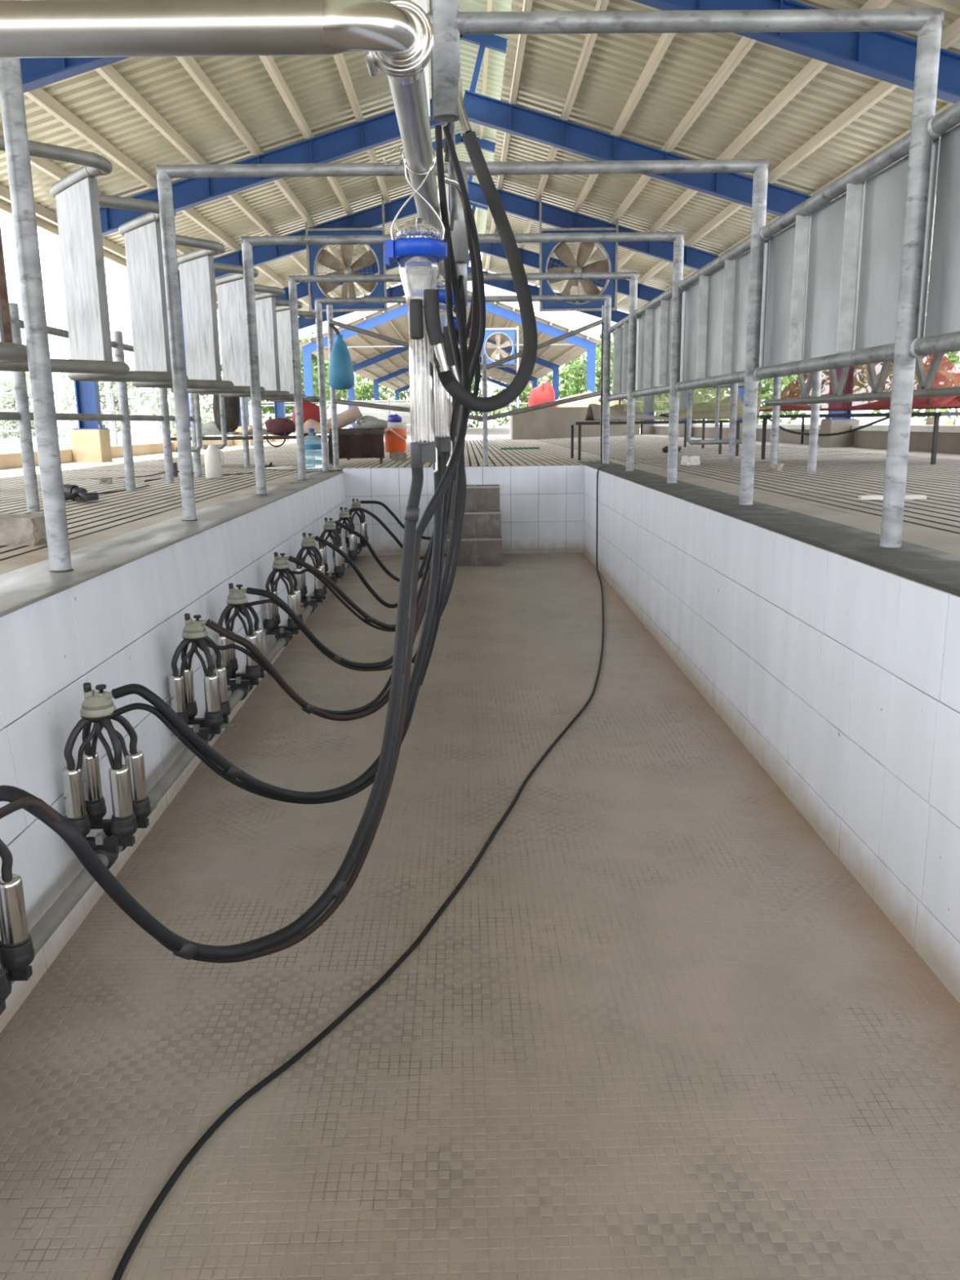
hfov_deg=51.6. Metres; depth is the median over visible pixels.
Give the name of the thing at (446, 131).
hose
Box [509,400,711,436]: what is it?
rail
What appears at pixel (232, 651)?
cup
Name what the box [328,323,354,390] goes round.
hanging bag
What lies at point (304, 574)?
cup
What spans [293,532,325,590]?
cluster
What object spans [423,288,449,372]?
outlet
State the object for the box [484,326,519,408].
pole
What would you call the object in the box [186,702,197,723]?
cup
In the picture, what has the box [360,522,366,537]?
cup
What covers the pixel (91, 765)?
cup
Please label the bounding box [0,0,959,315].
ceiling
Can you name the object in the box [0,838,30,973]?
cluster
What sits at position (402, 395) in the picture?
tree
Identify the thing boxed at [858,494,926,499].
plank
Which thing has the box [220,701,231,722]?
cup
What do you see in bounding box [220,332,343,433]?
tree
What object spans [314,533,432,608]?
hose
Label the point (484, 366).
barrier
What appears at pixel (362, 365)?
frame
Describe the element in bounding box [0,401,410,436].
wall
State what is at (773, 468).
rubble stone
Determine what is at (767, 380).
tree
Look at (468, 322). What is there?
hose
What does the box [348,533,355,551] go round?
cup
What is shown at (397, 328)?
shed roof
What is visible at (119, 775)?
cup
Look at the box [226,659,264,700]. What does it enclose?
set
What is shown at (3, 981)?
cup
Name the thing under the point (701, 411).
blanket
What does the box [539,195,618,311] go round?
fan
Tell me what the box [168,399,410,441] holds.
rail
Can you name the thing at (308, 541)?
bowl
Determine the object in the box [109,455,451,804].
hose
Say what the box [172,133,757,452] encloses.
frame
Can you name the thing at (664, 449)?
shoe
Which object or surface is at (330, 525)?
bowl
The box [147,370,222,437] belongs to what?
tree
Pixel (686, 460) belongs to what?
rubble stone
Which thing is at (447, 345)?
outlet
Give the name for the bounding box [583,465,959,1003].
wall
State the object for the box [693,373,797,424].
tree
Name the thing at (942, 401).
blanket
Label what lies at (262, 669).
cup
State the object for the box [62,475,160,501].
grinder
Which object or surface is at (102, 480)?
rubble stone
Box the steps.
[446,484,502,566]
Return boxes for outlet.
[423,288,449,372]
[443,326,459,382]
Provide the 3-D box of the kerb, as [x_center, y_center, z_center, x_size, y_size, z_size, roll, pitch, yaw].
[-5.532,-2.319,12.913,0.220,0.300,33.000,-1,12,-1]
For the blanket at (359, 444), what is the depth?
12.01 m
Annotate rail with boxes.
[0,390,118,445]
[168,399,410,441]
[212,402,410,436]
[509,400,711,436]
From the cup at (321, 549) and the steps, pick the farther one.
the steps
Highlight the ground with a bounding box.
[0,421,959,453]
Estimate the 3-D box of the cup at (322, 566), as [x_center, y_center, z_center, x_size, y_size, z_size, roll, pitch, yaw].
[-1.205,-0.486,7.524,0.067,0.165,0.066,-1,12,-1]
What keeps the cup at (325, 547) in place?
on the cluster at (329, 526)
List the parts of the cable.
cord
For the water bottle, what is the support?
on the floor at (113, 509)
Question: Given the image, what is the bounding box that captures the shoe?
[662,445,681,453]
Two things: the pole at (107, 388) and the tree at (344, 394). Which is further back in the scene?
the tree at (344, 394)
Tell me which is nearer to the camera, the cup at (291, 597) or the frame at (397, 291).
the cup at (291, 597)
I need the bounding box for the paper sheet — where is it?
[265,466,297,471]
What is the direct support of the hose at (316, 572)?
hanging from the meter
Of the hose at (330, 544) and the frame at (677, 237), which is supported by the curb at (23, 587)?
the frame at (677, 237)
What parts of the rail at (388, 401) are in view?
post, rail, rail, rail, post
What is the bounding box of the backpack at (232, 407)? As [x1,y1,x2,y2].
[213,395,239,432]
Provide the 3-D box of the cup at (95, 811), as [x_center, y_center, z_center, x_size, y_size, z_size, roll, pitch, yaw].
[-1.280,0.573,3.290,0.079,0.090,0.078,-1,12,-1]
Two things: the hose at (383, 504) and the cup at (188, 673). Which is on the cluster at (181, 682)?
the cup at (188, 673)
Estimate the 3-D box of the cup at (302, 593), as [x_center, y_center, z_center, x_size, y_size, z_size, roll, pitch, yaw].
[-1.349,-0.331,7.408,0.079,0.090,0.078,-1,12,-1]
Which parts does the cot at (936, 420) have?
leg, frame, leg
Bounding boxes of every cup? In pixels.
[0,873,30,947]
[0,936,35,978]
[0,958,3,973]
[0,968,8,1004]
[61,765,87,820]
[68,814,90,838]
[81,751,103,803]
[85,798,106,827]
[108,764,134,819]
[111,814,137,844]
[124,750,148,802]
[132,797,151,826]
[168,674,186,714]
[177,666,195,704]
[177,711,189,724]
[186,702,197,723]
[203,673,221,713]
[204,711,223,733]
[213,665,228,704]
[215,635,230,667]
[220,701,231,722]
[226,666,231,684]
[227,629,236,661]
[229,659,238,676]
[244,634,259,667]
[245,666,261,684]
[253,628,264,655]
[260,666,264,676]
[263,596,275,620]
[263,618,276,633]
[270,590,279,616]
[274,614,280,629]
[287,593,297,620]
[287,619,298,633]
[293,568,303,590]
[293,589,302,615]
[297,614,303,628]
[299,565,306,586]
[300,589,304,599]
[302,586,307,598]
[313,589,324,601]
[314,567,323,590]
[317,547,324,565]
[319,564,325,586]
[321,546,327,564]
[322,586,327,598]
[333,566,343,577]
[334,547,342,567]
[338,545,344,564]
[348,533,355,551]
[348,550,356,559]
[355,535,357,548]
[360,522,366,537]
[360,537,366,546]
[364,521,367,536]
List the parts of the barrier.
post, sloping rail, sloping rail, post, sloping rail, sloping rail, post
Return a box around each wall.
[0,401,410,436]
[0,473,349,1032]
[341,465,584,555]
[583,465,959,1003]
[653,423,959,458]
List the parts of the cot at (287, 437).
frame, leg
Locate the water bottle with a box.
[304,428,322,468]
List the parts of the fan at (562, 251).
blade, blade, blade, blade, blade, blade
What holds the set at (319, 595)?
attached to the pipe
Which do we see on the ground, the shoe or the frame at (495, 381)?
the frame at (495, 381)
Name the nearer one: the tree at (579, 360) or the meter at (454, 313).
the meter at (454, 313)
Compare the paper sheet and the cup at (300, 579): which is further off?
the paper sheet
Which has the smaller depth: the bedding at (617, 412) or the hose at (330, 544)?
the hose at (330, 544)
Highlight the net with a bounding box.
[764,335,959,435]
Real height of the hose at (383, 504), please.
1.133 m
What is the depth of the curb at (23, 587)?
4.31 m
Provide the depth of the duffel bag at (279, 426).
12.18 m
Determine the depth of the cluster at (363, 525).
10.66 m
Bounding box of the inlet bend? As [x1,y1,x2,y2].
[437,175,465,213]
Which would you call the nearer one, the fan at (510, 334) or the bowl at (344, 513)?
the bowl at (344, 513)
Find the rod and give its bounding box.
[500,447,539,449]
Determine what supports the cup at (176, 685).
on the cluster at (181, 682)
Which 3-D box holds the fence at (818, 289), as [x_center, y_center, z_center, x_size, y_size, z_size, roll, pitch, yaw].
[1.504,-1.980,6.144,0.074,0.788,11.000,-1,12,-1]
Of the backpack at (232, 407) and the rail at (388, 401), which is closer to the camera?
the backpack at (232, 407)
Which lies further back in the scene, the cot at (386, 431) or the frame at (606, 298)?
the cot at (386, 431)
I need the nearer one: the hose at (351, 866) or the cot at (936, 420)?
the hose at (351, 866)
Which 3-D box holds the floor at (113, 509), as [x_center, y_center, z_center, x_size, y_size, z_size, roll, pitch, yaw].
[-2.036,-2.322,13.023,7.554,0.102,32.500,-1,12,-1]
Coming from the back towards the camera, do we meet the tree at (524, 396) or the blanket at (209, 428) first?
the tree at (524, 396)
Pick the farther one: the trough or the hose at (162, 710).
the trough
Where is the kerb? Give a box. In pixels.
[0,435,272,469]
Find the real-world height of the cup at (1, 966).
0.165 m
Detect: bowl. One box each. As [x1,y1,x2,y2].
[80,689,115,717]
[182,618,208,638]
[226,587,248,604]
[271,555,289,568]
[301,535,315,546]
[323,520,335,529]
[338,509,350,517]
[351,500,360,507]
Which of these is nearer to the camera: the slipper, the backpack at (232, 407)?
the backpack at (232, 407)
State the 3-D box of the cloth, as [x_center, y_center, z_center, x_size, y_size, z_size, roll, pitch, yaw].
[-1.127,-2.908,13.052,0.201,0.129,0.213,-1,12,-1]
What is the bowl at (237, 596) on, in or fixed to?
on the cluster at (237, 598)
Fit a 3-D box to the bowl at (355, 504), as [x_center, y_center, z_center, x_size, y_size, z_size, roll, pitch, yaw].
[-1.337,-1.463,10.694,0.108,0.073,0.108,-1,12,-1]
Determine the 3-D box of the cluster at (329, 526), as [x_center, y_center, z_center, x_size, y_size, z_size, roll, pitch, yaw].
[-1.300,-0.851,8.597,0.215,0.420,0.210,-1,12,-1]
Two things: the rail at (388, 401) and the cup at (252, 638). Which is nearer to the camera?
the cup at (252, 638)
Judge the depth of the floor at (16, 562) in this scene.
5.16 m
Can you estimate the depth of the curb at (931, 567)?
4.13 m
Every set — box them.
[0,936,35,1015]
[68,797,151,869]
[169,674,236,743]
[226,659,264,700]
[263,614,303,647]
[300,586,327,613]
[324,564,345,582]
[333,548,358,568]
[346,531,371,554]
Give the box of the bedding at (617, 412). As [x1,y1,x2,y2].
[585,403,668,420]
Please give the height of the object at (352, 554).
0.175 m
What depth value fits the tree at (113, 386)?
50.36 m
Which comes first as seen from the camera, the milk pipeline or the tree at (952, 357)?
the milk pipeline
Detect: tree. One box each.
[0,371,35,438]
[55,356,159,439]
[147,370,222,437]
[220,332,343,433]
[299,348,368,403]
[336,374,388,402]
[368,380,409,402]
[466,376,490,427]
[487,371,552,427]
[548,333,643,406]
[551,338,613,398]
[582,355,728,427]
[598,372,656,407]
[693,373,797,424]
[759,374,807,424]
[871,253,959,425]
[928,408,958,425]
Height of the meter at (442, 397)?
0.857 m
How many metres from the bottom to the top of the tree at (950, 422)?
2.949 m
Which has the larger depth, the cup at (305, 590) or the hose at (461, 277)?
the cup at (305, 590)
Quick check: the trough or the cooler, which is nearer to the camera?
the cooler
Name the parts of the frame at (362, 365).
tie rod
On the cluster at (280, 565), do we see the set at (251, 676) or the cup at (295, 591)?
the cup at (295, 591)
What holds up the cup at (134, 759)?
on the cluster at (82, 782)
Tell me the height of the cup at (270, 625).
0.090 m
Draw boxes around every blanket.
[173,421,241,435]
[328,427,384,458]
[351,415,388,430]
[659,394,743,419]
[759,395,959,411]
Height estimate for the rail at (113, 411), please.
1.370 m
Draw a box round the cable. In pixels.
[66,462,253,480]
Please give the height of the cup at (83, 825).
0.090 m
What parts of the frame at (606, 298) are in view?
post, cross rail, post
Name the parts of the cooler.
lid, carry handle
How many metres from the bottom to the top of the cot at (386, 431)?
0.398 m
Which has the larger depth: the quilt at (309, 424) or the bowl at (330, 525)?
the quilt at (309, 424)
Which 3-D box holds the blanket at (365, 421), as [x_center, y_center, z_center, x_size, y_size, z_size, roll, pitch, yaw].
[-1.349,-2.651,12.197,0.457,0.218,0.272,-1,12,-1]
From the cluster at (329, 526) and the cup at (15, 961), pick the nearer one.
the cup at (15, 961)
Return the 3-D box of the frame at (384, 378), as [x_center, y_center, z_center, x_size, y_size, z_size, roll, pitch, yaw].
[-1.904,-19.590,77.584,12.826,6.299,0.200,-1,12,-1]
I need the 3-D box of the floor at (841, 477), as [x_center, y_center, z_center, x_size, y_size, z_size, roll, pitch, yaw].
[3.559,-2.469,13.086,3.653,0.125,32.500,-1,12,-1]
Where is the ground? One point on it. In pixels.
(6, 445)
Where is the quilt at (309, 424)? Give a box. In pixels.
[303,418,331,433]
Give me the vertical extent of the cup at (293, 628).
0.090 m
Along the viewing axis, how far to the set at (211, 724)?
4.29 m
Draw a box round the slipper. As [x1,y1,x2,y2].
[253,462,275,467]
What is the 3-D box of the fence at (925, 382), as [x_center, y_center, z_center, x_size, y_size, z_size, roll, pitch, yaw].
[2.762,-1.488,6.292,0.093,1.054,8.836,-1,12,-1]
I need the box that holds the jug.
[204,444,223,478]
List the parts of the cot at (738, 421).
leg, leg, frame, leg, leg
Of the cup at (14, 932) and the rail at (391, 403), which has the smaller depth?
the cup at (14, 932)
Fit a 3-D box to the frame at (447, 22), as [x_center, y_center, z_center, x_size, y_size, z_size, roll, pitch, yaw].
[-0.024,-1.435,3.422,3.170,2.405,0.098,-1,12,-1]
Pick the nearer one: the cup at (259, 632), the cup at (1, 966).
the cup at (1, 966)
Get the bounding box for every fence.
[0,302,249,513]
[598,100,959,402]
[728,324,959,474]
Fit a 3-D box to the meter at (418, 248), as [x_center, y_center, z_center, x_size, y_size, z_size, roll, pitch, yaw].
[-0.178,-0.917,2.867,0.178,0.857,0.158,-1,12,-1]
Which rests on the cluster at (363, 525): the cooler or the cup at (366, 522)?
the cup at (366, 522)
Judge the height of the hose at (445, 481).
1.333 m
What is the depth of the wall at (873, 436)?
12.72 m
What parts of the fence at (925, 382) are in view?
post, post, post, rail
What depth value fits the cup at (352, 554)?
9.63 m
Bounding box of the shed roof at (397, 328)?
[299,290,601,390]
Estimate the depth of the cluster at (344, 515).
9.61 m
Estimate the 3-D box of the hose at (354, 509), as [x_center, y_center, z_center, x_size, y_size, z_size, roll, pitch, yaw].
[-0.715,-1.407,9.844,1.201,1.224,0.216,-8,15,-31]
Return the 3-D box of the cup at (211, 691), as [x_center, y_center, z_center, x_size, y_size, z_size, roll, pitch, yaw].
[-1.150,0.230,4.258,0.067,0.165,0.066,-1,12,-1]
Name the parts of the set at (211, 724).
drain rod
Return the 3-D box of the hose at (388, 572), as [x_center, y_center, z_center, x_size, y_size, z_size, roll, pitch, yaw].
[-0.679,-1.161,8.867,1.320,1.281,0.251,-11,16,-39]
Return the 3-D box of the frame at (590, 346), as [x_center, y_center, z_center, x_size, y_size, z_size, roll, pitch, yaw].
[-1.325,-12.092,43.401,12.826,6.298,0.200,-1,12,-1]
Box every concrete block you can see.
[0,513,47,545]
[391,452,406,461]
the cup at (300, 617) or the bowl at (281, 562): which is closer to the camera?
the bowl at (281, 562)
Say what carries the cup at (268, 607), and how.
on the cluster at (280, 565)
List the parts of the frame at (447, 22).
post, drop post, cross rail, post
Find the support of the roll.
on the cot at (386, 431)
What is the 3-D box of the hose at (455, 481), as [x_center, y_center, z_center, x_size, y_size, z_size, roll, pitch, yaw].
[-0.071,-1.190,4.392,0.188,1.324,0.067,5,14,26]
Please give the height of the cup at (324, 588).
0.090 m
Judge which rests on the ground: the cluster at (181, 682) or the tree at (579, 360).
the tree at (579, 360)
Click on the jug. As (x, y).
(213, 460)
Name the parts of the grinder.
motor, handle, power cord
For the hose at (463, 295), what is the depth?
5.97 m
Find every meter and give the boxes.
[384,158,449,472]
[432,232,459,457]
[449,304,457,418]
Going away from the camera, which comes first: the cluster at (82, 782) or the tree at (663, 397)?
the cluster at (82, 782)
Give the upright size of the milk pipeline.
0.137 m
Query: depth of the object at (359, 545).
10.70 m
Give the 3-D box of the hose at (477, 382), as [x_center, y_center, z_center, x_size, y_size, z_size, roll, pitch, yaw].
[-0.172,-0.680,5.072,0.414,1.617,0.086,-6,14,-24]
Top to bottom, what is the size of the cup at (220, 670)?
0.165 m
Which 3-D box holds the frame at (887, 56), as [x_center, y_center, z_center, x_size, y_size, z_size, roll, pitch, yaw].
[-0.125,-4.013,8.333,10.500,5.367,0.400,-1,12,-1]
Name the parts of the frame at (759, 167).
post, drop post, cross rail, post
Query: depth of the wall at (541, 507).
11.08 m
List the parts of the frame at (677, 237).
post, drop post, cross rail, post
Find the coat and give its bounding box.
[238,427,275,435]
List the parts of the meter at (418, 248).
lid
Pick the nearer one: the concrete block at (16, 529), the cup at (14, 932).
the cup at (14, 932)
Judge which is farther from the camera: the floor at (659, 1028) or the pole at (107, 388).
the pole at (107, 388)
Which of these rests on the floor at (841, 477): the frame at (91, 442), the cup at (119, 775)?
the frame at (91, 442)
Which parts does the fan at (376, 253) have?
blade, blade, blade, blade, blade, blade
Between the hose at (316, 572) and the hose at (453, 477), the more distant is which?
the hose at (316, 572)
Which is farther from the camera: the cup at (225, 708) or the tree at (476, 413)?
the tree at (476, 413)
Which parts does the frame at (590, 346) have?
tie rod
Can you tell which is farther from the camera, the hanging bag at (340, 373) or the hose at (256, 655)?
the hanging bag at (340, 373)
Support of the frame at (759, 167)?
on the curb at (23, 587)
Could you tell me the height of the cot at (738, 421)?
0.452 m
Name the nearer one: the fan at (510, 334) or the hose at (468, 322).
the hose at (468, 322)
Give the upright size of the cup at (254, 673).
0.090 m
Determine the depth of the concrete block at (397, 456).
13.03 m
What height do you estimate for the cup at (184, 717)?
0.090 m
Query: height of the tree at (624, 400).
9.880 m
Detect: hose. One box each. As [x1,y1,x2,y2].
[0,466,423,963]
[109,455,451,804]
[111,322,604,1279]
[196,451,446,720]
[244,451,453,671]
[287,480,451,631]
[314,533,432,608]
[334,520,429,582]
[349,507,424,559]
[360,500,431,539]
[411,358,479,663]
[415,124,469,535]
[415,239,462,534]
[420,124,485,685]
[434,77,537,412]
[441,297,471,584]
[446,208,478,467]
[449,208,479,519]
[449,275,463,414]
[450,292,479,479]
[452,279,458,431]
[455,275,466,438]
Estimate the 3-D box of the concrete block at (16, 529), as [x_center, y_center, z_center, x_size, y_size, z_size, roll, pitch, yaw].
[-2.200,-0.515,4.591,0.414,0.132,0.213,0,12,5]
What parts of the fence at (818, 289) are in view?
sheet panel, sheet panel, sheet panel, sheet panel, sheet panel, sheet panel, sheet panel, sheet panel, sheet panel, rail, sheet panel, sheet panel, sheet panel, sheet panel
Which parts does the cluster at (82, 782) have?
valve knob, outlet spout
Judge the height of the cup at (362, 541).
0.090 m
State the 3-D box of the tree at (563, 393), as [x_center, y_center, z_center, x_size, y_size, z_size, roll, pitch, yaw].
[10.222,-19.774,76.072,9.817,7.914,6.352,-1,12,-1]
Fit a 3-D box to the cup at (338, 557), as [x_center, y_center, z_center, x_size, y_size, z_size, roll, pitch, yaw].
[-1.223,-0.713,8.555,0.067,0.165,0.066,-1,12,-1]
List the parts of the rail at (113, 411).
rail, rail, rail, post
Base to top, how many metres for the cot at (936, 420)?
0.452 m
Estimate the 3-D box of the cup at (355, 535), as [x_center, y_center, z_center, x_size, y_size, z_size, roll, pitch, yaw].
[-1.243,-0.979,9.770,0.067,0.165,0.066,-1,12,-1]
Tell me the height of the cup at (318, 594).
0.090 m
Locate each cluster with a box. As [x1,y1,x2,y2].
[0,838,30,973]
[61,682,148,820]
[168,613,228,714]
[215,582,264,667]
[263,551,302,620]
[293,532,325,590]
[317,517,344,567]
[333,506,357,551]
[346,498,367,538]
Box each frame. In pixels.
[0,0,944,572]
[19,0,959,103]
[70,34,861,462]
[155,159,768,520]
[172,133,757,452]
[232,202,693,445]
[241,231,684,494]
[272,253,656,441]
[288,271,637,479]
[302,294,595,396]
[315,294,611,471]
[347,331,559,428]
[373,356,537,400]
[395,373,516,408]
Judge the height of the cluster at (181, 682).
0.420 m
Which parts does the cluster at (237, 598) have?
valve knob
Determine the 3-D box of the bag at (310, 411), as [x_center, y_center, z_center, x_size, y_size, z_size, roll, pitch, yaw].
[-2.202,-2.824,12.602,0.380,0.488,0.280,-4,13,-13]
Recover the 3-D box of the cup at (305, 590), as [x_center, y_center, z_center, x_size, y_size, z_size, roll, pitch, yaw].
[-1.352,-0.361,7.548,0.079,0.090,0.078,-1,12,-1]
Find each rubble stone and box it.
[98,476,112,484]
[680,455,700,465]
[768,463,784,471]
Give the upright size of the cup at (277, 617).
0.090 m
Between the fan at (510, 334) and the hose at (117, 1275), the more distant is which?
the fan at (510, 334)
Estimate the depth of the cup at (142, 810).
3.27 m
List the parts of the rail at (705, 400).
post, rail, rail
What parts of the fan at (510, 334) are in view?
blade, blade, blade, blade, blade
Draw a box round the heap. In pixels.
[528,381,622,407]
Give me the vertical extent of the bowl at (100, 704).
0.073 m
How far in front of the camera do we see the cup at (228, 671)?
5.06 m
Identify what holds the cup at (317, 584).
on the cluster at (308, 543)
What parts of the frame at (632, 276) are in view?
post, cross rail, post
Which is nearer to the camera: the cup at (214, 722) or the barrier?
the cup at (214, 722)
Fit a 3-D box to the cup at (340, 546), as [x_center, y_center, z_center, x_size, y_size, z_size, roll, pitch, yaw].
[-1.225,-0.743,8.696,0.067,0.165,0.066,-1,12,-1]
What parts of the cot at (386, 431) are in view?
frame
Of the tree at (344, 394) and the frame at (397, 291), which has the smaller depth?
the frame at (397, 291)
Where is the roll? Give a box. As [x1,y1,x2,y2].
[326,405,362,428]
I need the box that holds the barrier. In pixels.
[326,304,604,468]
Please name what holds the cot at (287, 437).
on the floor at (113, 509)
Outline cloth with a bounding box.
[386,413,402,422]
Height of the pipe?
0.061 m
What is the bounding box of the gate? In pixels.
[685,382,744,444]
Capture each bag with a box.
[264,417,295,447]
[291,401,319,435]
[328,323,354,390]
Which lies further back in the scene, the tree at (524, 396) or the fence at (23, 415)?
the tree at (524, 396)
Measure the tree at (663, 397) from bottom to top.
5.895 m
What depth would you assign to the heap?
28.75 m
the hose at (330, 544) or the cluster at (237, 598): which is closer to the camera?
the cluster at (237, 598)
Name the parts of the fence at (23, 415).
post, rail, rail, post, post, post, post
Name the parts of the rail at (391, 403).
rail, rail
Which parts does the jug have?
handle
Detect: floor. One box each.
[0,438,959,560]
[0,472,307,574]
[0,552,959,1279]
[534,434,959,538]
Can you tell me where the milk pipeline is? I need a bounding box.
[0,0,444,276]
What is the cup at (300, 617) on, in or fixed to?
on the set at (272, 627)
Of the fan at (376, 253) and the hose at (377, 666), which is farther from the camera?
the fan at (376, 253)
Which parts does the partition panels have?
splash panel, splash panel, splash panel, rail, rail, splash panel, splash panel, splash panel, splash panel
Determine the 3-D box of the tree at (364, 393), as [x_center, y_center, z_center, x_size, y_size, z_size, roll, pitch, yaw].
[-14.703,-27.889,108.527,9.696,11.519,11.560,-1,12,-1]
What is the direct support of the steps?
on the floor at (659, 1028)
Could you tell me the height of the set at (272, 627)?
0.175 m
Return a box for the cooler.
[383,422,407,452]
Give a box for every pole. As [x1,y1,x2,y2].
[104,273,117,441]
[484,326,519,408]
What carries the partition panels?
attached to the frame at (606, 298)
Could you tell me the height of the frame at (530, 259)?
5.367 m
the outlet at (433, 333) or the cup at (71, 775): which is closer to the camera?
the outlet at (433, 333)
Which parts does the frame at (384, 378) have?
tie rod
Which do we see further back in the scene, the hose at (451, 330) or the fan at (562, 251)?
the fan at (562, 251)
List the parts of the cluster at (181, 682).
valve knob, outlet spout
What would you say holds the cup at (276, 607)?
on the cluster at (280, 565)
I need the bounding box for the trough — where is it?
[511,406,639,439]
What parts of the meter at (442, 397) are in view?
lid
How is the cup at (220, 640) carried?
on the cluster at (237, 598)
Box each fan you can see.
[305,194,387,311]
[482,330,515,364]
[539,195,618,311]
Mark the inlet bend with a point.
(449, 180)
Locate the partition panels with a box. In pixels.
[0,134,319,402]
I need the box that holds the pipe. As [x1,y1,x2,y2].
[10,547,362,985]
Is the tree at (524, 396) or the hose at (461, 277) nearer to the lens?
the hose at (461, 277)
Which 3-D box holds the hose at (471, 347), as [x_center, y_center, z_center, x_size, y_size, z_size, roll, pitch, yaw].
[-0.065,-1.223,4.030,0.083,1.061,0.227,5,14,23]
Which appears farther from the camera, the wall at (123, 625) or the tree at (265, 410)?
the tree at (265, 410)
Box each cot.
[170,435,331,463]
[329,430,392,465]
[568,419,742,460]
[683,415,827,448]
[760,411,959,464]
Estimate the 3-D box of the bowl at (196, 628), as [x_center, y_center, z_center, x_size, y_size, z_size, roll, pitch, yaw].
[-1.229,-0.054,4.268,0.108,0.073,0.108,-1,12,-1]
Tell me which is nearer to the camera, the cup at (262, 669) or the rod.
the cup at (262, 669)
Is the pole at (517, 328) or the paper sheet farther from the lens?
the pole at (517, 328)
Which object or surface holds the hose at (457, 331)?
hanging from the milk pipeline
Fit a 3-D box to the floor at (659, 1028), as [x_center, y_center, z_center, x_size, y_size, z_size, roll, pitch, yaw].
[0.000,0.640,4.323,2.777,0.190,14.170,-1,12,-1]

